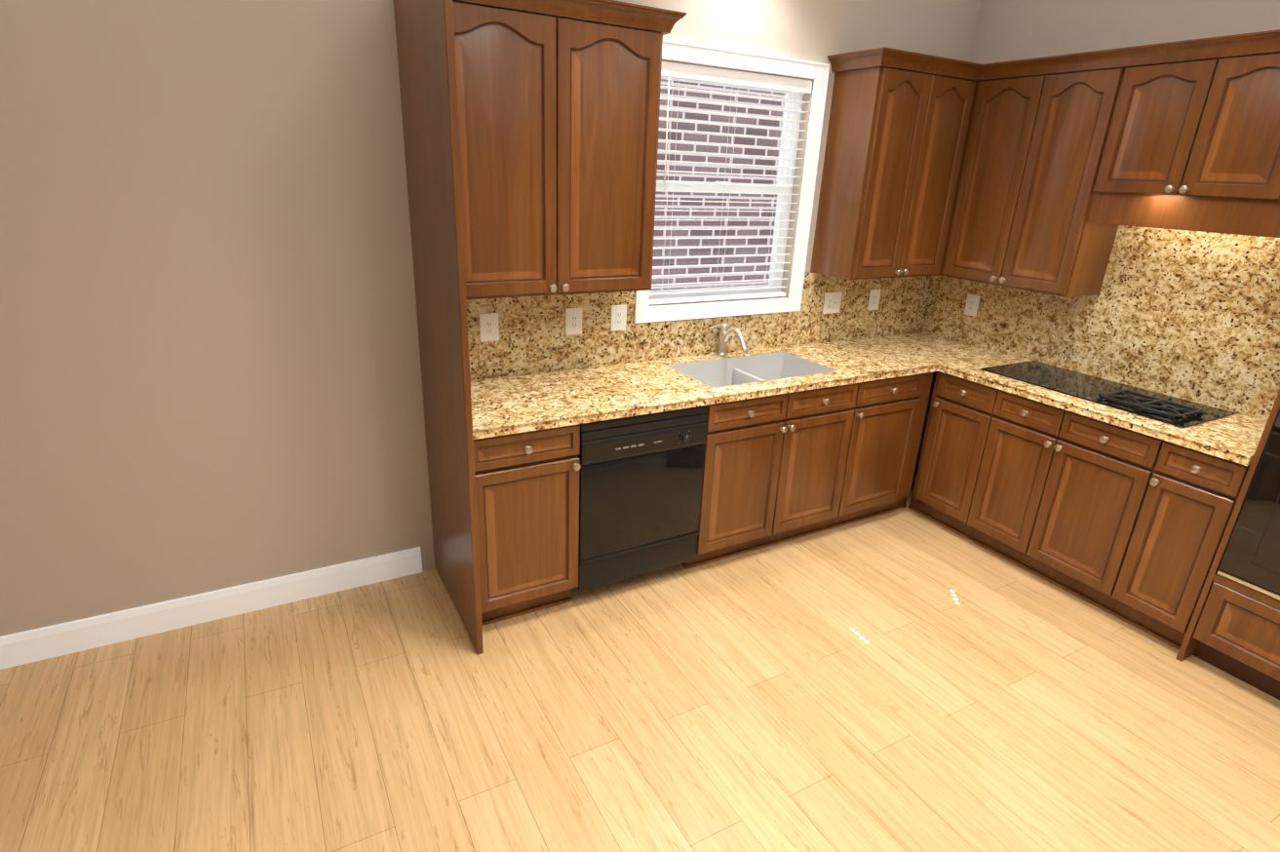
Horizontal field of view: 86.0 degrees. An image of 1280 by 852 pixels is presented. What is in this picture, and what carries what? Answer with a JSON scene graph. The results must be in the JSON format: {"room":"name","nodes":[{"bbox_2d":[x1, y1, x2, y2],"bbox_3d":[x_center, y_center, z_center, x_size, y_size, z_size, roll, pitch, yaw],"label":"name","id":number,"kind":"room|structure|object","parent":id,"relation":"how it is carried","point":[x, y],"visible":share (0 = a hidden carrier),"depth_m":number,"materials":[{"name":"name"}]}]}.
{"room":"kitchen","nodes":[
{"label":"kitchen","id":0,"kind":"room"},
{"bbox_2d":[0,0,981,636],"bbox_3d":[-0.478,-0.825,3.105,5.240,3.000,0.160,-9,23,-28],"label":"wall","id":1,"kind":"structure","parent":0,"point":[209,361],"depth_m":2.52,"materials":[{"name":"beige paint"}]},
{"bbox_2d":[0,546,422,669],"bbox_3d":[-1.895,0.766,2.784,1.970,0.130,0.014,-9,23,-28],"label":"baseboard","id":2,"kind":"structure","parent":1,"relation":"attached to","point":[48,641],"depth_m":2.80,"materials":[{"name":"white wood"}]},
{"bbox_2d":[452,0,662,299],"bbox_3d":[-0.397,-1.051,2.747,0.933,1.010,0.350,-9,23,-28],"label":"upper cabinet","id":3,"kind":"object","parent":1,"relation":"attached to","point":[558,122],"visible":0.92,"depth_m":2.63,"materials":[{"name":"brown wood"}]},
{"bbox_2d":[452,0,686,35],"bbox_3d":[-0.262,-1.496,2.431,0.407,0.068,1.166,20,27,39],"label":"crown molding","id":4,"kind":"structure","parent":3,"relation":"attached to","point":[632,16],"depth_m":2.52,"materials":[{"name":"brown wood"}]},
{"bbox_2d":[466,271,930,379],"bbox_3d":[0.461,-0.592,3.647,3.153,0.407,0.020,-9,23,-28],"label":"backsplash","id":5,"kind":"structure","parent":1,"relation":"attached to","point":[533,338],"depth_m":3.46,"materials":[{"name":"beige stone"}]},
{"bbox_2d":[479,312,499,341],"bbox_3d":[-0.663,-0.435,3.019,0.084,0.124,0.008,-9,23,-28],"label":"electrical outlet","id":6,"kind":"object","parent":5,"relation":"attached to","point":[488,328],"visible":1,"depth_m":3.02,"materials":[{"name":"white plastic"}]},
{"bbox_2d":[565,307,581,334],"bbox_3d":[-0.308,-0.490,3.209,0.084,0.124,0.008,-9,23,-28],"label":"electrical outlet","id":7,"kind":"object","parent":5,"relation":"attached to","point":[573,321],"visible":1,"depth_m":3.21,"materials":[{"name":"white plastic"}]},
{"bbox_2d":[610,305,626,331],"bbox_3d":[-0.102,-0.523,3.320,0.084,0.124,0.008,-9,23,-28],"label":"electrical outlet","id":8,"kind":"object","parent":5,"relation":"attached to","point":[618,317],"visible":1,"depth_m":3.32,"materials":[{"name":"white plastic"}]},
{"bbox_2d":[822,291,842,313],"bbox_3d":[1.114,-0.713,3.972,0.130,0.124,0.008,-9,23,-28],"label":"electrical outlet","id":9,"kind":"object","parent":5,"relation":"attached to","point":[832,302],"visible":1,"depth_m":3.97,"materials":[{"name":"white plastic"}]},
{"bbox_2d":[867,289,881,310],"bbox_3d":[1.412,-0.760,4.132,0.084,0.124,0.008,-9,23,-28],"label":"electrical outlet","id":10,"kind":"object","parent":5,"relation":"attached to","point":[873,300],"visible":1,"depth_m":4.13,"materials":[{"name":"white plastic"}]},
{"bbox_2d":[634,38,830,323],"bbox_3d":[0.419,-1.188,3.481,1.059,1.242,0.189,-9,23,-28],"label":"window","id":11,"kind":"structure","parent":1,"relation":"in","point":[696,54],"depth_m":3.55,"materials":[{"name":"white wood"}]},
{"bbox_2d":[648,60,812,305],"bbox_3d":[0.439,-1.176,3.447,0.903,1.084,0.070,-9,23,-28],"label":"window blinds","id":12,"kind":"object","parent":11,"relation":"attached to","point":[699,73],"visible":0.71,"depth_m":3.37,"materials":[{"name":"white plastic"}]},
{"bbox_2d":[810,66,976,279],"bbox_3d":[1.369,-1.328,3.695,0.711,1.010,0.350,-9,23,-28],"label":"upper cabinet","id":13,"kind":"object","parent":1,"relation":"attached to","point":[896,138],"visible":1,"depth_m":3.55,"materials":[{"name":"brown wood"}]},
{"bbox_2d":[827,29,1279,80],"bbox_3d":[1.762,-1.556,2.829,0.776,0.068,1.988,-9,23,-28],"label":"crown molding","id":14,"kind":"structure","parent":13,"relation":"attached to","point":[1247,44],"depth_m":3.15,"materials":[{"name":"brown wood"}]},
{"bbox_2d":[0,469,1279,851],"bbox_3d":[0.951,1.620,1.155,5.640,0.100,6.380,-9,23,-28],"label":"floor","id":15,"kind":"structure","parent":0,"point":[762,700],"depth_m":2.42,"materials":[{"name":"brown wood"}]},
{"bbox_2d":[393,0,483,654],"bbox_3d":[-0.757,-0.331,2.599,0.026,2.405,0.706,-9,23,-28],"label":"panel","id":16,"kind":"object","parent":15,"relation":"on","point":[425,48],"visible":1,"depth_m":2.47,"materials":[{"name":"brown wood"}]},
{"bbox_2d":[473,424,581,625],"bbox_3d":[-0.592,0.337,3.003,0.454,0.885,0.644,-9,23,-28],"label":"base cabinet","id":17,"kind":"object","parent":15,"relation":"on","point":[527,498],"visible":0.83,"depth_m":2.75,"materials":[{"name":"brown wood"}]},
{"bbox_2d":[577,405,707,590],"bbox_3d":[-0.117,0.275,3.244,0.610,0.872,0.610,-9,23,-28],"label":"dishwasher","id":18,"kind":"object","parent":15,"relation":"on","point":[640,479],"visible":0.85,"depth_m":2.98,"materials":[{"name":"black"}]},
{"bbox_2d":[681,383,858,568],"bbox_3d":[0.544,0.160,3.612,0.911,0.885,0.644,-9,23,-28],"label":"base cabinet","id":19,"kind":"object","parent":15,"relation":"on","point":[774,469],"visible":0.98,"depth_m":3.35,"materials":[{"name":"brown wood"}]},
{"bbox_2d":[470,332,997,439],"bbox_3d":[0.601,-0.283,3.476,3.153,0.040,0.635,-9,23,-28],"label":"countertop","id":20,"kind":"structure","parent":19,"relation":"on","point":[509,405],"depth_m":3.08,"materials":[{"name":"beige stone"}]},
{"bbox_2d":[709,323,748,356],"bbox_3d":[0.454,-0.426,3.539,0.126,0.171,0.236,-9,23,-28],"label":"faucet","id":21,"kind":"object","parent":20,"relation":"on","point":[724,334],"visible":1,"depth_m":3.58,"materials":[{"name":"silver metal"}]},
{"bbox_2d":[666,351,837,387],"bbox_3d":[0.559,-0.180,3.485,0.766,0.236,0.416,-9,23,-28],"label":"sink basin","id":22,"kind":"object","parent":20,"relation":"in","point":[726,371],"visible":0.19,"depth_m":3.65,"materials":[{"name":"silver metal"}]},
{"bbox_2d":[850,627,869,643],"bbox_3d":[0.942,0.899,2.943,0.024,0.005,0.109,-9,23,-28],"label":"light","id":23,"kind":"object","parent":15,"relation":"on","point":[868,641],"depth_m":2.95,"materials":[{"name":"white"}]},
{"bbox_2d":[823,371,933,530],"bbox_3d":[1.229,0.052,3.980,0.656,0.885,0.644,-9,23,-28],"label":"base cabinet","id":24,"kind":"object","parent":15,"relation":"on","point":[887,425],"visible":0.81,"depth_m":3.70,"materials":[{"name":"brown wood"}]},
{"bbox_2d":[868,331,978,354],"bbox_3d":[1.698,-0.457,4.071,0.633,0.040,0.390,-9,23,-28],"label":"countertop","id":25,"kind":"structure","parent":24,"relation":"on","point":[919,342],"depth_m":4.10,"materials":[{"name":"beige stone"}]},
{"bbox_2d":[908,370,998,540],"bbox_3d":[1.901,0.119,3.879,0.616,0.885,0.427,-9,23,-28],"label":"base cabinet","id":26,"kind":"object","parent":15,"relation":"on","point":[960,414],"visible":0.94,"depth_m":3.70,"materials":[{"name":"brown wood"}]},
{"bbox_2d":[949,589,959,604],"bbox_3d":[1.488,0.809,3.247,0.083,0.005,0.094,-9,23,-28],"label":"light","id":27,"kind":"object","parent":15,"relation":"on","point":[952,591],"depth_m":3.25,"materials":[{"name":"white"}]},
{"bbox_2d":[967,389,1163,614],"bbox_3d":[2.187,0.309,3.403,0.616,0.885,0.743,-9,23,-28],"label":"base cabinet","id":28,"kind":"object","parent":15,"relation":"on","point":[1059,496],"visible":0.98,"depth_m":3.22,"materials":[{"name":"brown wood"}]},
{"bbox_2d":[934,351,1267,465],"bbox_3d":[2.194,-0.126,3.244,0.633,0.040,1.350,-9,23,-28],"label":"countertop","id":29,"kind":"structure","parent":28,"relation":"on","point":[1235,438],"depth_m":2.95,"materials":[{"name":"beige stone"}]},
{"bbox_2d":[980,360,1235,427],"bbox_3d":[2.207,-0.177,3.312,0.455,0.007,0.945,-9,23,-28],"label":"cooktop","id":30,"kind":"object","parent":29,"relation":"in","point":[1083,386],"visible":0.81,"depth_m":3.32,"materials":[{"name":"black glass"}]},
{"bbox_2d":[1097,388,1205,421],"bbox_3d":[2.272,-0.097,3.059,0.220,0.024,0.363,-9,23,-28],"label":"grate","id":31,"kind":"object","parent":30,"relation":"on","point":[1164,407],"visible":1,"depth_m":3.04,"materials":[{"name":"black metal"}]},
{"bbox_2d":[1111,440,1249,649],"bbox_3d":[2.439,0.478,2.981,0.616,0.885,0.293,-9,23,-28],"label":"base cabinet","id":32,"kind":"object","parent":15,"relation":"on","point":[1187,507],"visible":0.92,"depth_m":2.83,"materials":[{"name":"brown wood"}]},
{"bbox_2d":[1175,388,1279,699],"bbox_3d":[2.748,-0.036,2.219,0.650,2.405,0.903,-9,23,-28],"label":"tall cabinet","id":33,"kind":"object","parent":15,"relation":"on","point":[1233,629],"visible":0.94,"depth_m":2.68,"materials":[{"name":"brown wood"}]},
{"bbox_2d":[1216,409,1279,600],"bbox_3d":[2.713,0.331,2.344,0.626,0.771,0.859,-9,23,-28],"label":"wall oven","id":34,"kind":"object","parent":33,"relation":"in","point":[1251,559],"visible":1,"depth_m":2.56,"materials":[{"name":"black"}]},
{"bbox_2d":[914,0,1279,470],"bbox_3d":[3.332,-0.226,1.943,0.160,3.000,6.140,-9,23,-28],"label":"wall","id":35,"kind":"structure","parent":0,"point":[1007,30],"depth_m":3.34,"materials":[{"name":"beige paint"}]},
{"bbox_2d":[939,67,1125,297],"bbox_3d":[1.957,-1.284,3.643,0.354,1.010,1.033,-9,23,-28],"label":"upper cabinet","id":36,"kind":"object","parent":35,"relation":"attached to","point":[1033,150],"visible":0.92,"depth_m":3.39,"materials":[{"name":"brown wood"}]},
{"bbox_2d":[919,225,1279,421],"bbox_3d":[2.327,-0.708,3.479,0.020,0.893,1.980,-9,23,-28],"label":"backsplash","id":37,"kind":"structure","parent":35,"relation":"attached to","point":[1191,316],"depth_m":3.25,"materials":[{"name":"beige stone"}]},
{"bbox_2d":[964,293,980,316],"bbox_3d":[1.980,-0.721,4.093,0.008,0.124,0.084,-9,23,-28],"label":"electrical outlet","id":38,"kind":"object","parent":37,"relation":"attached to","point":[972,304],"visible":1,"depth_m":4.09,"materials":[{"name":"white plastic"}]},
{"bbox_2d":[1086,52,1279,237],"bbox_3d":[2.438,-1.124,2.769,0.330,0.658,0.953,-9,23,-28],"label":"upper cabinet","id":39,"kind":"object","parent":35,"relation":"attached to","point":[1192,145],"visible":0.98,"depth_m":2.80,"materials":[{"name":"brown wood"}]},
{"label":"outside","id":40,"kind":"structure","parent":0,"visible":0},
{"bbox_2d":[651,78,785,290],"bbox_3d":[-1.021,-2.686,5.881,12.000,6.500,0.001,-9,23,-28],"label":"brick wall","id":41,"kind":"structure","parent":40,"point":[749,229],"depth_m":7.07,"materials":[{"name":"brick"}]}
]}

